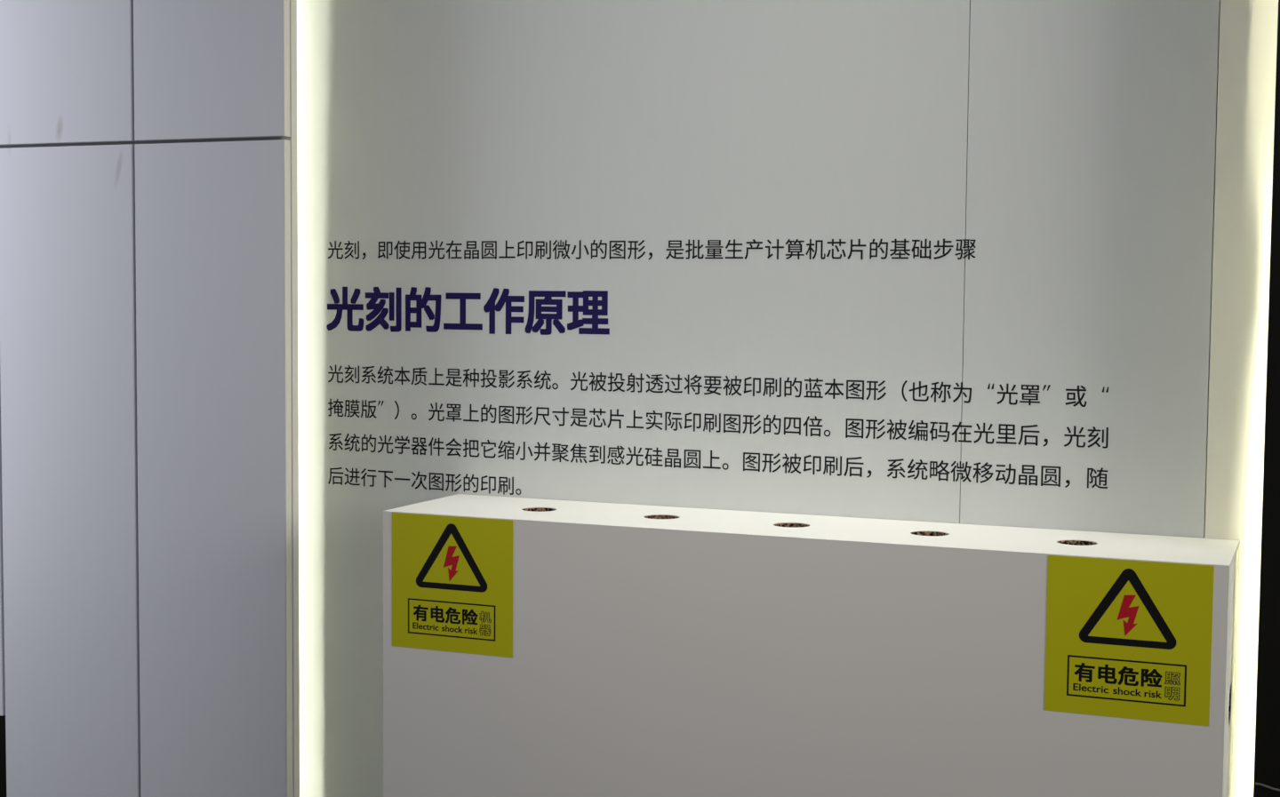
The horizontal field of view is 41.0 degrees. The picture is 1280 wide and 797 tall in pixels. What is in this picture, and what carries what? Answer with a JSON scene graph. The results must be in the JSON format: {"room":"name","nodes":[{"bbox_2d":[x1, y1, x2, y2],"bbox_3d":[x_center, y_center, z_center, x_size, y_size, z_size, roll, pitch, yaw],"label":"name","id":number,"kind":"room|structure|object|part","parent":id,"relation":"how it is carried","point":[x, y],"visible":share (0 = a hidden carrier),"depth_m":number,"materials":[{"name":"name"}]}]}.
{"room":"museum","nodes":[
{"label":"museum","id":0,"kind":"room"},
{"bbox_2d":[0,0,1279,796],"bbox_3d":[0.071,0.008,1.845,2.900,2.450,0.028,2,4,22],"label":"wall","id":1,"kind":"structure","parent":0,"point":[149,636],"depth_m":2.10,"materials":[{"name":"grey"}]},
{"bbox_3d":[-1.048,0.039,2.296,0.489,0.732,0.013,2,4,22],"label":"panel","id":2,"kind":"part","parent":1,"relation":"part of","materials":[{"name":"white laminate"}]},
{"bbox_3d":[-1.054,0.799,2.345,0.490,0.790,0.009,2,4,22],"label":"panel","id":3,"kind":"part","parent":1,"relation":"part of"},
{"bbox_3d":[-0.714,-0.780,2.111,0.210,0.923,0.013,2,4,22],"label":"panel","id":4,"kind":"part","parent":1,"relation":"part of","materials":[{"name":"white laminate"}]},
{"bbox_3d":[-0.724,0.445,2.187,0.210,1.523,0.013,2,4,22],"label":"panel","id":5,"kind":"part","parent":1,"relation":"part of","materials":[{"name":"white laminate"}]},
{"bbox_3d":[-0.512,-0.773,2.030,0.216,0.923,0.013,2,4,22],"label":"panel","id":6,"kind":"part","parent":1,"relation":"part of","materials":[{"name":"white laminate"}]},
{"bbox_3d":[-0.523,0.451,2.106,0.216,1.523,0.013,2,4,22],"label":"panel","id":7,"kind":"part","parent":1,"relation":"part of","materials":[{"name":"white laminate"}]},
{"bbox_3d":[-0.412,-0.770,1.989,0.001,0.923,0.012,2,4,22],"label":"edge trim","id":8,"kind":"part","parent":1,"relation":"part of","materials":[{"name":"white"}]},
{"bbox_3d":[-0.423,0.455,2.065,0.001,1.523,0.012,2,4,22],"label":"edge trim","id":9,"kind":"part","parent":1,"relation":"part of","materials":[{"name":"white"}]},
{"bbox_3d":[-0.419,-0.009,2.053,0.014,2.450,0.012,2,4,22],"label":"edge trim","id":10,"kind":"part","parent":1,"relation":"part of","materials":[{"name":"white"}]},
{"bbox_2d":[1255,783,1279,791],"bbox_3d":[0.728,0.369,1.581,0.301,0.028,0.002,2,4,22],"label":"cable","id":11,"kind":"object","parent":1,"relation":"attached to","point":[1258,784],"visible":1,"depth_m":1.63,"materials":[{"name":"grey rubber"}]},
{"bbox_2d":[296,0,1278,796],"bbox_3d":[0.138,0.003,1.943,2.650,2.450,0.060,2,4,22],"label":"wall","id":12,"kind":"structure","parent":0,"point":[1108,164],"depth_m":1.89,"materials":[{"name":"grey paint"}]},
{"bbox_2d":[326,287,609,335],"bbox_3d":[-0.212,-0.105,2.047,0.382,0.055,0.001,2,4,22],"label":"text","id":13,"kind":"object","parent":12,"relation":"attached to","point":[490,307],"depth_m":2.04,"materials":[{"name":"blue paint"}]},
{"bbox_3d":[-0.121,-0.004,2.022,1.009,2.450,0.012,2,4,22],"label":"panel","id":14,"kind":"part","parent":12,"relation":"part of","materials":[{"name":"white paint"}]},
{"bbox_2d":[328,238,975,259],"bbox_3d":[-0.015,-0.171,1.963,0.801,0.023,0.001,2,4,22],"label":"text","id":15,"kind":"object","parent":12,"relation":"attached to","point":[895,241],"depth_m":1.94,"materials":[{"name":"black paint"}]},
{"bbox_2d":[328,364,1108,495],"bbox_3d":[0.049,0.047,1.949,0.943,0.150,0.001,2,4,22],"label":"text","id":16,"kind":"object","parent":12,"relation":"attached to","point":[834,385],"depth_m":1.94,"materials":[{"name":"black paint"}]},
{"bbox_3d":[0.462,0.015,1.786,0.249,2.450,0.012,2,4,22],"label":"panel","id":17,"kind":"part","parent":12,"relation":"part of","materials":[{"name":"white paint"}]},
{"bbox_3d":[0.920,0.031,1.599,0.740,2.450,0.012,2,4,22],"label":"panel","id":18,"kind":"part","parent":12,"relation":"part of","materials":[{"name":"white paint"}]},
{"bbox_3d":[-0.350,1.339,0.522,6.000,0.050,3.320,2,4,22],"label":"floor","id":19,"kind":"structure","parent":0,"visible":0},
{"bbox_2d":[383,494,1239,796],"bbox_3d":[0.155,0.684,1.847,0.890,1.102,0.177,2,4,22],"label":"plinth","id":20,"kind":"object","parent":19,"relation":"on","point":[659,651],"visible":0.94,"depth_m":1.74,"materials":[{"name":"white paint"}]},
{"bbox_2d":[392,512,513,657],"bbox_3d":[-0.206,0.203,1.870,0.150,0.149,0.001,2,4,22],"label":"warning sticker","id":21,"kind":"object","parent":20,"relation":"attached to","point":[452,576],"visible":1,"depth_m":1.87,"materials":[{"name":"yellow"}]},
{"bbox_3d":[-0.207,0.242,1.873,0.108,0.039,0.001,2,4,22],"label":"text frame","id":22,"kind":"part","parent":21,"relation":"part of","materials":[{"name":"black"}]},
{"bbox_3d":[0.160,0.143,1.813,0.890,0.018,0.177,2,4,22],"label":"panel","id":23,"kind":"part","parent":20,"relation":"part of","materials":[{"name":"white paint"}]},
{"bbox_2d":[1044,555,1214,726],"bbox_3d":[0.456,0.226,1.601,0.150,0.149,0.001,2,4,22],"label":"warning sticker","id":24,"kind":"object","parent":20,"relation":"attached to","point":[1128,639],"visible":1,"depth_m":1.60,"materials":[{"name":"yellow"}]},
{"bbox_3d":[0.456,0.265,1.603,0.108,0.039,0.001,2,4,22],"label":"text frame","id":25,"kind":"part","parent":24,"relation":"part of","materials":[{"name":"black"}]},
{"bbox_3d":[0.559,0.698,1.683,0.018,1.102,0.177,2,4,22],"label":"panel","id":26,"kind":"part","parent":20,"relation":"part of","materials":[{"name":"white paint"}]}
]}

